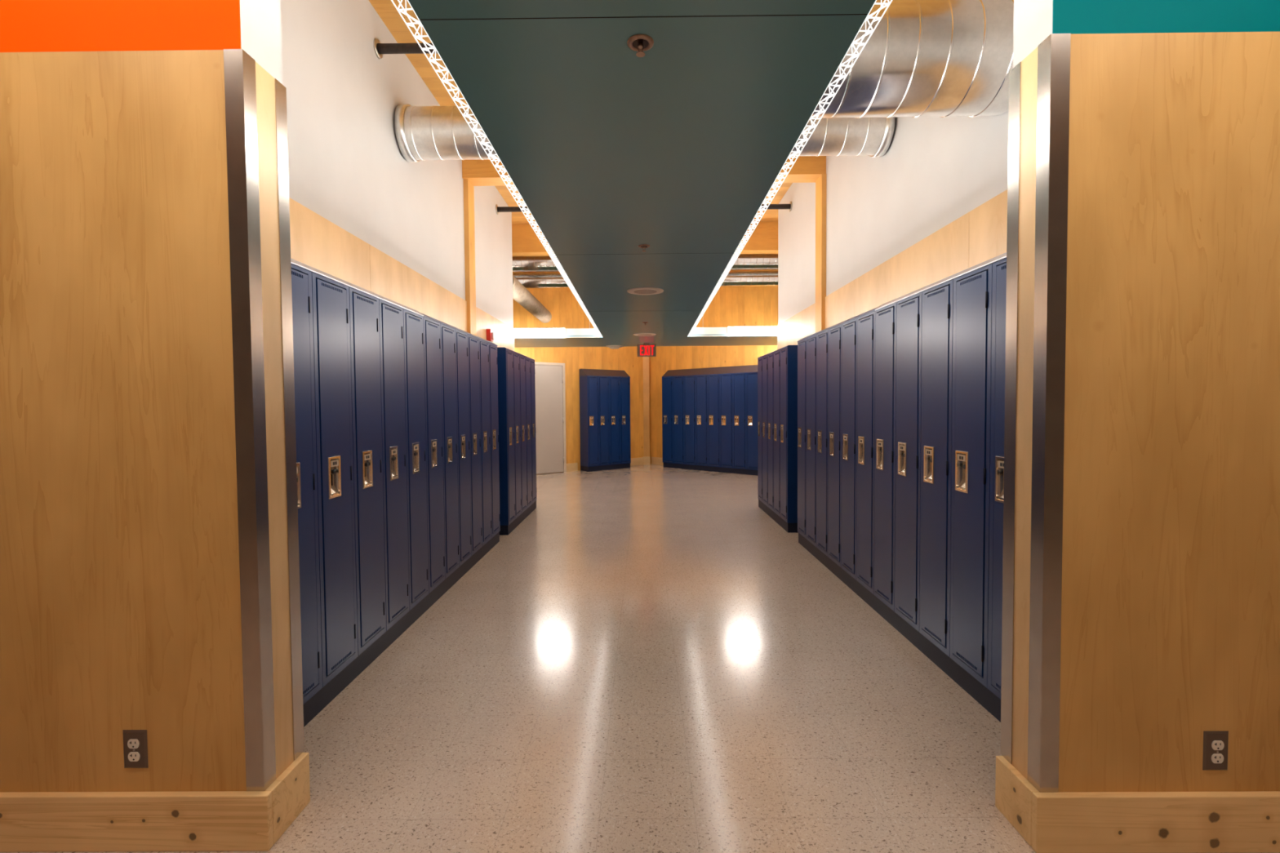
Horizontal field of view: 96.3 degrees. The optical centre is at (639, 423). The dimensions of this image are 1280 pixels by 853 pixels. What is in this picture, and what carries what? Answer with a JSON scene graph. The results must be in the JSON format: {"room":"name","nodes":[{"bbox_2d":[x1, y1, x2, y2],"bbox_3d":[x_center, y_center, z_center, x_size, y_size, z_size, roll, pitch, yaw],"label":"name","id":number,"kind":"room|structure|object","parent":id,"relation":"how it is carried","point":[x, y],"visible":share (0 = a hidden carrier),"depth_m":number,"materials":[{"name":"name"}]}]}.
{"room":"school corridor","nodes":[
{"label":"school corridor","id":0,"kind":"room"},
{"bbox_2d":[0,0,303,792],"bbox_3d":[-2.867,-0.679,1.769,3.455,3.920,0.197,0,2,0],"label":"wall","id":1,"kind":"structure","parent":0,"point":[120,598],"depth_m":1.69,"materials":[{"name":"brown wood"}]},
{"bbox_2d":[122,729,148,768],"bbox_3d":[-1.510,0.976,1.712,0.073,0.117,0.008,0,2,0],"label":"wall outlet","id":2,"kind":"object","parent":1,"relation":"attached to","point":[135,741],"visible":1,"depth_m":1.71,"materials":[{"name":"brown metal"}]},
{"bbox_2d":[127,739,139,748],"bbox_3d":[-1.510,0.957,1.710,0.034,0.028,0.003,0,2,0],"label":"receptacle","id":3,"kind":"object","parent":2,"relation":"attached to","point":[131,744],"depth_m":1.71,"materials":[{"name":"white"}]},
{"bbox_2d":[128,751,140,761],"bbox_3d":[-1.510,0.996,1.711,0.034,0.028,0.003,0,2,0],"label":"receptacle","id":4,"kind":"object","parent":2,"relation":"attached to","point":[132,756],"depth_m":1.71,"materials":[{"name":"white"}]},
{"bbox_2d":[0,752,310,852],"bbox_3d":[-2.840,1.196,1.815,3.479,0.168,0.215,0,2,0],"label":"baseboard","id":5,"kind":"structure","parent":1,"relation":"attached to","point":[233,820],"depth_m":1.70,"materials":[{"name":"brown wood"}]},
{"bbox_2d":[223,48,275,791],"bbox_3d":[-1.159,0.013,1.708,0.054,2.177,0.054,0,2,0],"label":"guard","id":6,"kind":"object","parent":1,"relation":"attached to","point":[239,67],"visible":1,"depth_m":1.69,"materials":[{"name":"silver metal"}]},
{"bbox_2d":[274,78,304,760],"bbox_3d":[-1.159,0.009,1.855,0.054,2.177,0.054,0,2,0],"label":"guard","id":7,"kind":"object","parent":1,"relation":"attached to","point":[280,90],"visible":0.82,"depth_m":1.85,"materials":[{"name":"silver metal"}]},
{"bbox_2d":[280,0,514,351],"bbox_3d":[-1.791,-0.786,4.793,0.172,3.920,5.868,0,2,0],"label":"wall","id":8,"kind":"structure","parent":0,"point":[365,215],"depth_m":3.69,"materials":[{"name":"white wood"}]},
{"bbox_2d":[373,38,437,58],"bbox_3d":[0.026,-2.490,3.781,3.525,0.116,0.116,0,2,0],"label":"pipe","id":9,"kind":"object","parent":8,"relation":"attached to","point":[380,48],"visible":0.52,"depth_m":3.77,"materials":[{"name":"metal"}]},
{"bbox_2d":[486,328,494,342],"bbox_3d":[-1.661,-0.979,6.381,0.072,0.130,0.110,0,2,0],"label":"fire alarm strobe","id":10,"kind":"object","parent":8,"relation":"attached to","point":[490,334],"visible":0.91,"depth_m":6.33,"materials":[{"name":"red plastic"}]},
{"bbox_2d":[495,201,791,214],"bbox_3d":[0.044,-2.579,6.870,3.525,0.116,0.116,0,2,0],"label":"pipe","id":11,"kind":"object","parent":8,"relation":"attached to","point":[498,209],"visible":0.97,"depth_m":6.85,"materials":[{"name":"metal"}]},
{"bbox_2d":[394,104,895,161],"bbox_3d":[0.031,-2.130,4.183,3.501,0.376,0.376,0,2,0],"label":"spiral duct","id":12,"kind":"object","parent":8,"relation":"attached to","point":[435,132],"visible":0.29,"depth_m":4.05,"materials":[{"name":"metal"}]},
{"bbox_2d":[0,464,1035,852],"bbox_3d":[0.036,1.222,4.442,11.200,0.100,18.000,0,2,0],"label":"floor","id":13,"kind":"structure","parent":0,"point":[648,661],"depth_m":2.48,"materials":[{"name":"plastic"}]},
{"bbox_2d":[291,263,322,704],"bbox_3d":[-1.525,0.258,2.305,0.298,1.790,0.305,0,2,0],"label":"locker","id":14,"kind":"object","parent":13,"relation":"on","point":[301,278],"visible":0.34,"depth_m":2.38,"materials":[{"name":"metal"}]},
{"bbox_2d":[290,258,423,315],"bbox_3d":[-1.531,-0.673,2.891,0.294,0.034,1.540,0,2,0],"label":"flashing","id":15,"kind":"object","parent":14,"relation":"on","point":[292,261],"visible":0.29,"depth_m":2.75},
{"bbox_2d":[311,271,358,687],"bbox_3d":[-1.524,0.248,2.614,0.298,1.790,0.305,0,2,0],"label":"locker","id":16,"kind":"object","parent":13,"relation":"on","point":[331,298],"visible":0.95,"depth_m":2.60,"materials":[{"name":"metal"}]},
{"bbox_2d":[349,286,386,655],"bbox_3d":[-1.522,0.238,2.922,0.298,1.790,0.305,0,2,0],"label":"locker","id":17,"kind":"object","parent":13,"relation":"on","point":[364,315],"visible":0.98,"depth_m":2.90,"materials":[{"name":"metal"}]},
{"bbox_2d":[378,298,409,631],"bbox_3d":[-1.520,0.228,3.230,0.298,1.790,0.305,0,2,0],"label":"locker","id":18,"kind":"object","parent":13,"relation":"on","point":[391,316],"visible":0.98,"depth_m":3.21,"materials":[{"name":"metal"}]},
{"bbox_2d":[302,531,499,727],"bbox_3d":[-1.516,1.153,3.872,0.284,0.100,3.382,0,2,0],"label":"plinth","id":19,"kind":"object","parent":13,"relation":"on","point":[315,704],"visible":0.21,"depth_m":3.08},
{"bbox_2d":[403,308,428,610],"bbox_3d":[-1.518,0.218,3.539,0.298,1.790,0.305,0,2,0],"label":"locker","id":20,"kind":"object","parent":13,"relation":"on","point":[413,322],"visible":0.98,"depth_m":3.52,"materials":[{"name":"metal"}]},
{"bbox_2d":[423,316,445,593],"bbox_3d":[-1.516,0.208,3.847,0.298,1.790,0.305,0,2,0],"label":"locker","id":21,"kind":"object","parent":13,"relation":"on","point":[432,329],"visible":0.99,"depth_m":3.83,"materials":[{"name":"metal"}]},
{"bbox_2d":[420,312,497,346],"bbox_3d":[-1.521,-0.724,4.590,0.294,0.026,1.848,0,2,0],"label":"flashing","id":22,"kind":"object","parent":21,"relation":"on","point":[424,315],"visible":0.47,"depth_m":4.34,"materials":[{"name":"blue paint"}]},
{"bbox_2d":[440,323,459,578],"bbox_3d":[-1.515,0.198,4.155,0.298,1.790,0.305,0,2,0],"label":"locker","id":23,"kind":"object","parent":13,"relation":"on","point":[449,418],"visible":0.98,"depth_m":4.14,"materials":[{"name":"metal"}]},
{"bbox_2d":[454,328,471,566],"bbox_3d":[-1.513,0.188,4.464,0.298,1.790,0.305,0,2,0],"label":"locker","id":24,"kind":"object","parent":13,"relation":"on","point":[461,338],"visible":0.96,"depth_m":4.45,"materials":[{"name":"metal"}]},
{"bbox_2d":[463,178,476,335],"bbox_3d":[-1.688,-0.623,5.753,0.045,3.530,0.200,0,2,0],"label":"timber post","id":25,"kind":"object","parent":13,"relation":"on","point":[468,188],"visible":0.36,"depth_m":5.65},
{"bbox_2d":[462,155,826,186],"bbox_3d":[0.037,-2.594,5.654,3.525,0.390,0.210,0,2,0],"label":"timber beam","id":26,"kind":"structure","parent":25,"relation":"on","point":[806,169],"depth_m":5.56,"materials":[{"name":"wood"}]},
{"bbox_2d":[467,334,482,555],"bbox_3d":[-1.511,0.178,4.772,0.298,1.790,0.305,0,2,0],"label":"locker","id":27,"kind":"object","parent":13,"relation":"on","point":[473,342],"visible":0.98,"depth_m":4.75,"materials":[{"name":"metal"}]},
{"bbox_2d":[479,338,491,546],"bbox_3d":[-1.509,0.168,5.080,0.298,1.790,0.305,0,2,0],"label":"locker","id":28,"kind":"object","parent":13,"relation":"on","point":[483,345],"visible":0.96,"depth_m":5.06,"materials":[{"name":"metal"}]},
{"bbox_2d":[488,342,500,537],"bbox_3d":[-1.507,0.158,5.389,0.298,1.790,0.305,0,2,0],"label":"locker","id":29,"kind":"object","parent":13,"relation":"on","point":[493,368],"visible":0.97,"depth_m":5.37,"materials":[{"name":"metal"}]},
{"bbox_2d":[497,348,515,525],"bbox_3d":[-1.482,0.140,5.948,0.298,1.790,0.305,0,2,0],"label":"locker","id":30,"kind":"object","parent":13,"relation":"on","point":[504,356],"visible":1,"depth_m":5.81,"materials":[{"name":"metal"}]},
{"bbox_2d":[512,351,521,519],"bbox_3d":[-1.480,0.130,6.256,0.298,1.790,0.305,0,2,0],"label":"locker","id":31,"kind":"object","parent":13,"relation":"on","point":[515,356],"visible":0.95,"depth_m":6.23,"materials":[{"name":"metal"}]},
{"bbox_2d":[499,501,536,535],"bbox_3d":[-1.478,1.064,6.597,0.284,0.100,1.538,0,2,0],"label":"plinth","id":32,"kind":"object","parent":13,"relation":"on","point":[504,530],"visible":0.36,"depth_m":6.22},
{"bbox_2d":[519,354,527,513],"bbox_3d":[-1.479,0.120,6.564,0.298,1.790,0.305,0,2,0],"label":"locker","id":33,"kind":"object","parent":13,"relation":"on","point":[522,358],"visible":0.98,"depth_m":6.55,"materials":[{"name":"metal"}]},
{"bbox_2d":[524,356,532,508],"bbox_3d":[-1.477,0.110,6.873,0.298,1.790,0.305,0,2,0],"label":"locker","id":34,"kind":"object","parent":13,"relation":"on","point":[527,369],"visible":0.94,"depth_m":6.85,"materials":[{"name":"metal"}]},
{"bbox_2d":[529,358,537,503],"bbox_3d":[-1.475,0.100,7.181,0.298,1.790,0.305,0,2,0],"label":"locker","id":35,"kind":"object","parent":13,"relation":"on","point":[531,361],"visible":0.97,"depth_m":7.15,"materials":[{"name":"metal"}]},
{"bbox_2d":[579,375,599,466],"bbox_3d":[-1.010,-0.043,11.445,0.260,1.790,0.298,-2,2,-38],"label":"locker","id":36,"kind":"object","parent":13,"relation":"on","point":[588,384],"visible":1,"depth_m":11.34,"materials":[{"name":"metal"}]},
{"bbox_2d":[579,368,630,377],"bbox_3d":[-0.710,-1.020,11.663,1.056,0.145,0.290,-2,2,-38],"label":"hood","id":37,"kind":"object","parent":36,"relation":"on","point":[583,372],"visible":0.87,"depth_m":11.57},
{"bbox_2d":[598,376,609,466],"bbox_3d":[-0.803,-0.050,11.610,0.260,1.790,0.298,-2,2,-38],"label":"locker","id":38,"kind":"object","parent":13,"relation":"on","point":[603,381],"visible":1,"depth_m":11.49,"materials":[{"name":"metal"}]},
{"bbox_2d":[580,462,630,471],"bbox_3d":[-0.698,0.891,11.730,1.048,0.100,0.278,-2,2,-38],"label":"plinth","id":39,"kind":"object","parent":13,"relation":"on","point":[591,468],"visible":0.86,"depth_m":11.54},
{"bbox_2d":[608,376,620,464],"bbox_3d":[-0.596,-0.057,11.774,0.260,1.790,0.298,-2,2,-38],"label":"locker","id":40,"kind":"object","parent":13,"relation":"on","point":[614,381],"visible":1,"depth_m":11.66,"materials":[{"name":"metal"}]},
{"bbox_2d":[619,376,631,463],"bbox_3d":[-0.390,-0.064,11.938,0.260,1.790,0.298,-2,2,-38],"label":"locker","id":41,"kind":"object","parent":13,"relation":"on","point":[624,382],"visible":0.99,"depth_m":11.82,"materials":[{"name":"metal"}]},
{"bbox_2d":[643,356,649,456],"bbox_3d":[0.114,-1.053,12.532,0.170,3.920,0.080,0,2,0],"label":"timber post","id":42,"kind":"object","parent":13,"relation":"on","point":[646,359],"visible":0.57,"depth_m":12.52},
{"bbox_2d":[662,376,673,463],"bbox_3d":[0.666,-0.074,11.990,0.288,1.790,0.298,1,3,43],"label":"locker","id":43,"kind":"object","parent":13,"relation":"on","point":[667,381],"visible":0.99,"depth_m":11.88,"materials":[{"name":"metal"}]},
{"bbox_2d":[662,364,757,377],"bbox_3d":[1.411,-1.024,11.266,2.336,0.145,0.290,1,3,43],"label":"hood","id":44,"kind":"object","parent":43,"relation":"on","point":[751,368],"visible":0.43,"depth_m":11.20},
{"bbox_2d":[672,375,684,464],"bbox_3d":[0.880,-0.069,11.791,0.288,1.790,0.298,1,3,43],"label":"locker","id":45,"kind":"object","parent":13,"relation":"on","point":[677,381],"visible":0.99,"depth_m":11.68,"materials":[{"name":"metal"}]},
{"bbox_2d":[684,375,696,465],"bbox_3d":[1.095,-0.065,11.593,0.288,1.790,0.298,1,3,43],"label":"locker","id":46,"kind":"object","parent":13,"relation":"on","point":[689,380],"visible":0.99,"depth_m":11.49,"materials":[{"name":"metal"}]},
{"bbox_2d":[695,374,707,466],"bbox_3d":[1.309,-0.060,11.394,0.288,1.790,0.298,1,3,43],"label":"locker","id":47,"kind":"object","parent":13,"relation":"on","point":[701,380],"visible":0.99,"depth_m":11.29,"materials":[{"name":"metal"}]},
{"bbox_2d":[662,462,757,475],"bbox_3d":[1.434,0.887,11.329,2.324,0.100,0.278,1,3,43],"label":"plinth","id":48,"kind":"object","parent":13,"relation":"on","point":[740,471],"visible":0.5,"depth_m":11.16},
{"bbox_2d":[707,373,719,466],"bbox_3d":[1.523,-0.055,11.196,0.288,1.790,0.298,1,3,43],"label":"locker","id":49,"kind":"object","parent":13,"relation":"on","point":[713,380],"visible":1,"depth_m":11.09,"materials":[{"name":"metal"}]},
{"bbox_2d":[720,373,733,468],"bbox_3d":[1.737,-0.050,10.997,0.288,1.790,0.298,1,3,43],"label":"locker","id":50,"kind":"object","parent":13,"relation":"on","point":[726,380],"visible":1,"depth_m":10.89,"materials":[{"name":"metal"}]},
{"bbox_2d":[733,372,746,469],"bbox_3d":[1.951,-0.045,10.799,0.288,1.790,0.298,1,3,43],"label":"locker","id":51,"kind":"object","parent":13,"relation":"on","point":[739,379],"visible":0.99,"depth_m":10.69,"materials":[{"name":"metal"}]},
{"bbox_2d":[746,372,757,470],"bbox_3d":[2.165,-0.041,10.601,0.288,1.790,0.298,1,3,43],"label":"locker","id":52,"kind":"object","parent":13,"relation":"on","point":[751,377],"visible":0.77,"depth_m":10.51,"materials":[{"name":"metal"}]},
{"bbox_2d":[757,356,762,502],"bbox_3d":[1.640,0.076,7.147,0.298,1.790,0.296,0,2,0],"label":"locker","id":53,"kind":"object","parent":13,"relation":"on","point":[759,359],"visible":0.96,"depth_m":7.15,"materials":[{"name":"metal"}]},
{"bbox_2d":[762,354,768,506],"bbox_3d":[1.639,0.086,6.847,0.298,1.790,0.296,0,2,0],"label":"locker","id":54,"kind":"object","parent":13,"relation":"on","point":[765,358],"visible":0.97,"depth_m":6.83,"materials":[{"name":"metal"}]},
{"bbox_2d":[768,351,773,511],"bbox_3d":[1.637,0.095,6.547,0.298,1.790,0.296,0,2,0],"label":"locker","id":55,"kind":"object","parent":13,"relation":"on","point":[771,356],"visible":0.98,"depth_m":6.53,"materials":[{"name":"metal"}]},
{"bbox_2d":[773,349,780,516],"bbox_3d":[1.635,0.105,6.247,0.298,1.790,0.296,0,2,0],"label":"locker","id":56,"kind":"object","parent":13,"relation":"on","point":[776,353],"visible":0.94,"depth_m":6.23,"materials":[{"name":"metal"}]},
{"bbox_2d":[758,499,798,533],"bbox_3d":[1.651,1.040,6.580,0.284,0.100,1.496,0,2,0],"label":"plinth","id":57,"kind":"object","parent":13,"relation":"on","point":[788,527],"visible":0.36,"depth_m":6.21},
{"bbox_2d":[780,346,797,523],"bbox_3d":[1.633,0.115,5.947,0.298,1.790,0.296,0,2,0],"label":"locker","id":58,"kind":"object","parent":13,"relation":"on","point":[788,354],"visible":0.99,"depth_m":5.82,"materials":[{"name":"metal"}]},
{"bbox_2d":[797,338,806,538],"bbox_3d":[1.624,0.137,5.252,0.298,1.790,0.296,0,2,0],"label":"locker","id":59,"kind":"object","parent":13,"relation":"on","point":[802,345],"visible":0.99,"depth_m":5.23,"materials":[{"name":"metal"}]},
{"bbox_2d":[806,333,817,546],"bbox_3d":[1.623,0.147,4.952,0.298,1.790,0.296,0,2,0],"label":"locker","id":60,"kind":"object","parent":13,"relation":"on","point":[811,342],"visible":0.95,"depth_m":4.93,"materials":[{"name":"metal"}]},
{"bbox_2d":[815,173,826,333],"bbox_3d":[1.792,-0.649,5.692,0.045,3.530,0.200,0,2,0],"label":"timber post","id":61,"kind":"object","parent":13,"relation":"on","point":[820,184],"visible":0.36,"depth_m":5.59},
{"bbox_2d":[816,329,828,556],"bbox_3d":[1.621,0.157,4.652,0.298,1.790,0.296,0,2,0],"label":"locker","id":62,"kind":"object","parent":13,"relation":"on","point":[822,466],"visible":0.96,"depth_m":4.63,"materials":[{"name":"metal"}]},
{"bbox_2d":[827,324,841,567],"bbox_3d":[1.619,0.167,4.352,0.298,1.790,0.296,0,2,0],"label":"locker","id":63,"kind":"object","parent":13,"relation":"on","point":[834,509],"visible":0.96,"depth_m":4.33,"materials":[{"name":"metal"}]},
{"bbox_2d":[840,318,857,580],"bbox_3d":[1.617,0.176,4.053,0.298,1.790,0.296,0,2,0],"label":"locker","id":64,"kind":"object","parent":13,"relation":"on","point":[849,329],"visible":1,"depth_m":4.03,"materials":[{"name":"metal"}]},
{"bbox_2d":[856,311,875,594],"bbox_3d":[1.616,0.186,3.753,0.298,1.790,0.296,0,2,0],"label":"locker","id":65,"kind":"object","parent":13,"relation":"on","point":[865,323],"visible":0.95,"depth_m":3.74,"materials":[{"name":"metal"}]},
{"bbox_2d":[796,306,877,342],"bbox_3d":[1.614,-0.746,4.474,0.294,0.026,1.797,0,2,0],"label":"flashing","id":66,"kind":"object","parent":65,"relation":"on","point":[873,309],"visible":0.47,"depth_m":4.21,"materials":[{"name":"blue paint"}]},
{"bbox_2d":[873,302,896,611],"bbox_3d":[1.614,0.196,3.453,0.298,1.790,0.296,0,2,0],"label":"locker","id":67,"kind":"object","parent":13,"relation":"on","point":[885,317],"visible":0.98,"depth_m":3.44,"materials":[{"name":"metal"}]},
{"bbox_2d":[798,533,1000,722],"bbox_3d":[1.630,1.131,3.777,0.284,0.100,3.288,0,2,0],"label":"plinth","id":68,"kind":"object","parent":13,"relation":"on","point":[982,695],"visible":0.21,"depth_m":3.06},
{"bbox_2d":[894,291,922,631],"bbox_3d":[1.612,0.206,3.153,0.298,1.790,0.296,0,2,0],"label":"locker","id":69,"kind":"object","parent":13,"relation":"on","point":[908,309],"visible":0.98,"depth_m":3.13,"materials":[{"name":"metal"}]},
{"bbox_2d":[919,279,953,657],"bbox_3d":[1.610,0.215,2.853,0.298,1.790,0.296,0,2,0],"label":"locker","id":70,"kind":"object","parent":13,"relation":"on","point":[937,301],"visible":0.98,"depth_m":2.83,"materials":[{"name":"metal"}]},
{"bbox_2d":[949,262,992,688],"bbox_3d":[1.609,0.225,2.553,0.298,1.790,0.296,0,2,0],"label":"locker","id":71,"kind":"object","parent":13,"relation":"on","point":[972,291],"visible":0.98,"depth_m":2.53,"materials":[{"name":"metal"}]},
{"bbox_2d":[987,257,1006,699],"bbox_3d":[1.607,0.235,2.253,0.298,1.790,0.296,0,2,0],"label":"locker","id":72,"kind":"object","parent":13,"relation":"on","point":[997,356],"visible":0.2,"depth_m":2.35,"materials":[{"name":"metal"}]},
{"bbox_2d":[875,252,1006,310],"bbox_3d":[1.605,-0.696,2.822,0.294,0.034,1.497,0,2,0],"label":"flashing","id":73,"kind":"object","parent":72,"relation":"on","point":[1003,255],"visible":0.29,"depth_m":2.73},
{"bbox_2d":[368,0,792,224],"bbox_3d":[0.004,-2.806,4.311,11.200,0.120,18.000,0,2,0],"label":"ceiling","id":74,"kind":"structure","parent":0,"point":[386,10],"depth_m":4.50,"materials":[{"name":"wood"}]},
{"bbox_2d":[533,270,740,272],"bbox_3d":[-0.057,-2.751,10.642,3.800,0.400,0.210,0,2,0],"label":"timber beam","id":75,"kind":"structure","parent":74,"relation":"attached to","point":[725,270],"depth_m":10.54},
{"bbox_2d":[408,0,875,347],"bbox_3d":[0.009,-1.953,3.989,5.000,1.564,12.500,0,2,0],"label":"ceiling panel","id":76,"kind":"object","parent":74,"relation":"hanging from","point":[675,149],"visible":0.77,"depth_m":2.09,"materials":[{"name":"teal paint"}]},
{"bbox_2d":[391,0,602,337],"bbox_3d":[-0.554,-1.189,3.306,0.159,0.087,11.081,0,2,0],"label":"strip light","id":77,"kind":"object","parent":76,"relation":"attached to","point":[433,60],"visible":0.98,"depth_m":2.20,"materials":[{"name":"grey"}]},
{"bbox_2d":[513,327,565,337],"bbox_3d":[-1.762,-1.394,8.810,1.230,0.132,0.080,0,2,0],"label":"linear light","id":78,"kind":"object","parent":76,"relation":"attached to","point":[547,331],"visible":0.62,"depth_m":8.77,"materials":[{"name":"white"}]},
{"bbox_2d":[605,344,622,348],"bbox_3d":[-0.449,-1.342,10.114,0.300,0.050,0.300,0,2,0],"label":"smoke detector","id":79,"kind":"object","parent":76,"relation":"attached to","point":[612,346],"visible":1,"depth_m":10.04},
{"bbox_2d":[626,33,653,57],"bbox_3d":[0.002,-1.078,1.650,0.077,0.034,0.077,0,2,0],"label":"sprinkler","id":80,"kind":"object","parent":76,"relation":"attached to","point":[640,43],"visible":1,"depth_m":1.64,"materials":[{"name":"brown metal"}]},
{"bbox_2d":[632,39,648,48],"bbox_3d":[0.002,-1.093,1.649,0.047,0.003,0.047,0,2,0],"label":"cup","id":81,"kind":"object","parent":80,"relation":"on","point":[637,43],"depth_m":1.65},
{"bbox_2d":[638,244,649,251],"bbox_3d":[0.027,-1.147,3.765,0.077,0.034,0.077,0,2,0],"label":"sprinkler","id":82,"kind":"object","parent":76,"relation":"attached to","point":[642,246],"visible":1,"depth_m":3.75,"materials":[{"name":"brown metal"}]},
{"bbox_2d":[633,333,656,336],"bbox_3d":[0.069,-1.314,8.511,0.336,0.010,0.336,0,2,0],"label":"ceiling speaker","id":83,"kind":"object","parent":76,"relation":"attached to","point":[637,334],"visible":1,"depth_m":8.45,"materials":[{"name":"grey"}]},
{"bbox_2d":[626,287,663,294],"bbox_3d":[0.050,-1.208,5.253,0.336,0.010,0.336,0,2,0],"label":"ceiling speaker","id":84,"kind":"object","parent":76,"relation":"attached to","point":[637,291],"visible":1,"depth_m":5.22,"materials":[{"name":"grey"}]},
{"bbox_2d":[633,289,657,293],"bbox_3d":[0.050,-1.208,5.253,0.212,0.008,0.212,0,2,0],"label":"grille","id":85,"kind":"object","parent":84,"relation":"attached to","point":[635,291],"depth_m":5.26,"materials":[{"name":"grey"}]},
{"bbox_2d":[637,342,656,356],"bbox_3d":[0.114,-1.247,9.764,0.320,0.225,0.060,0,2,0],"label":"exit sign","id":86,"kind":"object","parent":76,"relation":"hanging from","point":[646,349],"visible":1,"depth_m":9.74,"materials":[{"name":"red"}]},
{"bbox_2d":[727,325,777,335],"bbox_3d":[1.932,-1.423,8.787,1.180,0.132,0.080,0,2,0],"label":"linear light","id":87,"kind":"object","parent":76,"relation":"attached to","point":[731,330],"visible":0.64,"depth_m":8.75,"materials":[{"name":"white"}]},
{"bbox_2d":[687,0,892,336],"bbox_3d":[0.604,-1.198,3.299,0.159,0.087,11.082,0,2,1],"label":"strip light","id":88,"kind":"object","parent":76,"relation":"attached to","point":[854,55],"visible":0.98,"depth_m":2.18,"materials":[{"name":"grey"}]},
{"bbox_2d":[511,222,777,256],"bbox_3d":[-0.070,-2.676,8.343,9.000,0.400,0.210,0,2,0],"label":"timber beam","id":89,"kind":"structure","parent":74,"relation":"attached to","point":[764,238],"depth_m":8.24,"materials":[{"name":"wood"}]},
{"bbox_2d":[512,270,777,288],"bbox_3d":[0.339,-2.353,9.377,4.800,0.246,0.246,0,2,0],"label":"spiral duct","id":90,"kind":"object","parent":74,"relation":"hanging from","point":[734,278],"visible":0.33,"depth_m":9.28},
{"bbox_2d":[512,253,777,271],"bbox_3d":[0.085,-2.614,9.169,5.300,0.346,0.346,0,2,0],"label":"spiral duct","id":91,"kind":"object","parent":74,"relation":"hanging from","point":[744,261],"visible":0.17,"depth_m":9.03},
{"bbox_2d":[512,271,649,474],"bbox_3d":[-2.597,-0.964,10.479,7.030,3.920,0.161,-2,2,-38],"label":"wall","id":92,"kind":"structure","parent":0,"point":[566,311],"depth_m":11.41,"materials":[{"name":"wood"}]},
{"bbox_2d":[512,275,551,323],"bbox_3d":[-1.819,-1.985,9.371,0.250,0.250,3.200,0,2,0],"label":"duct","id":93,"kind":"object","parent":92,"relation":"attached to","point":[521,294],"visible":0.86,"depth_m":9.04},
{"bbox_2d":[534,361,566,474],"bbox_3d":[-1.868,-0.092,10.932,1.020,2.135,0.074,-2,2,-38],"label":"door","id":94,"kind":"structure","parent":92,"relation":"in","point":[549,377],"depth_m":11.04,"materials":[{"name":"grey paint"}]},
{"bbox_2d":[566,457,644,471],"bbox_3d":[-0.632,0.853,11.974,2.130,0.160,0.022,-2,2,-38],"label":"baseboard","id":95,"kind":"structure","parent":92,"relation":"attached to","point":[634,461],"depth_m":12.31,"materials":[{"name":"brown wood"}]},
{"bbox_2d":[643,456,650,464],"bbox_3d":[0.129,0.820,12.542,0.190,0.175,0.022,0,2,0],"label":"baseboard","id":96,"kind":"structure","parent":92,"relation":"attached to","point":[646,459],"depth_m":12.53,"materials":[{"name":"brown wood"}]},
{"bbox_2d":[648,269,777,464],"bbox_3d":[2.903,-0.999,10.204,7.230,3.920,0.160,1,3,43],"label":"wall","id":97,"kind":"structure","parent":0,"point":[747,305],"depth_m":11.28,"materials":[{"name":"wood"}]},
{"bbox_2d":[651,457,663,465],"bbox_3d":[0.463,0.829,12.418,0.560,0.160,0.020,1,3,43],"label":"baseboard","id":98,"kind":"structure","parent":97,"relation":"attached to","point":[655,460],"depth_m":12.48,"materials":[{"name":"brown wood"}]},
{"bbox_2d":[777,110,1008,349],"bbox_3d":[1.881,-0.812,4.684,0.172,3.920,5.762,0,2,0],"label":"wall","id":99,"kind":"structure","parent":0,"point":[929,210],"depth_m":3.98,"materials":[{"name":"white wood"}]},
{"bbox_2d":[810,0,1013,118],"bbox_3d":[0.980,-1.755,2.769,1.593,0.501,0.501,0,2,0],"label":"spiral duct","id":100,"kind":"object","parent":99,"relation":"attached to","point":[922,58],"visible":0.41,"depth_m":2.57,"materials":[{"name":"metal"}]},
{"bbox_2d":[1001,0,1279,792],"bbox_3d":[2.884,-0.723,1.708,3.442,3.920,0.181,0,2,0],"label":"wall","id":101,"kind":"structure","parent":0,"point":[1171,593],"depth_m":1.65,"materials":[{"name":"brown wood"}]},
{"bbox_2d":[1000,61,1021,764],"bbox_3d":[1.194,-0.011,1.807,0.054,2.182,0.054,0,2,0],"label":"guard","id":102,"kind":"object","parent":101,"relation":"attached to","point":[1015,74],"visible":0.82,"depth_m":1.80,"materials":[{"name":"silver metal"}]},
{"bbox_2d":[1027,33,1071,792],"bbox_3d":[1.193,-0.007,1.675,0.054,2.182,0.054,0,2,0],"label":"guard","id":103,"kind":"object","parent":101,"relation":"attached to","point":[1054,51],"visible":1,"depth_m":1.66,"materials":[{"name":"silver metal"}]},
{"bbox_2d":[995,755,1279,852],"bbox_3d":[2.887,1.153,1.754,3.466,0.168,0.199,0,2,0],"label":"baseboard","id":104,"kind":"structure","parent":101,"relation":"attached to","point":[1074,822],"depth_m":1.66,"materials":[{"name":"brown wood"}]},
{"bbox_2d":[1202,731,1228,770],"bbox_3d":[1.686,0.960,1.675,0.073,0.117,0.008,0,2,0],"label":"wall outlet","id":105,"kind":"object","parent":101,"relation":"attached to","point":[1215,744],"visible":1,"depth_m":1.67,"materials":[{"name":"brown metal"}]},
{"bbox_2d":[1211,753,1223,763],"bbox_3d":[1.686,0.979,1.674,0.034,0.028,0.003,0,2,0],"label":"receptacle","id":106,"kind":"object","parent":105,"relation":"attached to","point":[1215,757],"depth_m":1.67,"materials":[{"name":"white"}]},
{"bbox_2d":[1211,740,1224,750],"bbox_3d":[1.686,0.940,1.673,0.034,0.028,0.003,0,2,0],"label":"receptacle","id":107,"kind":"object","parent":105,"relation":"attached to","point":[1215,744],"depth_m":1.67,"materials":[{"name":"white"}]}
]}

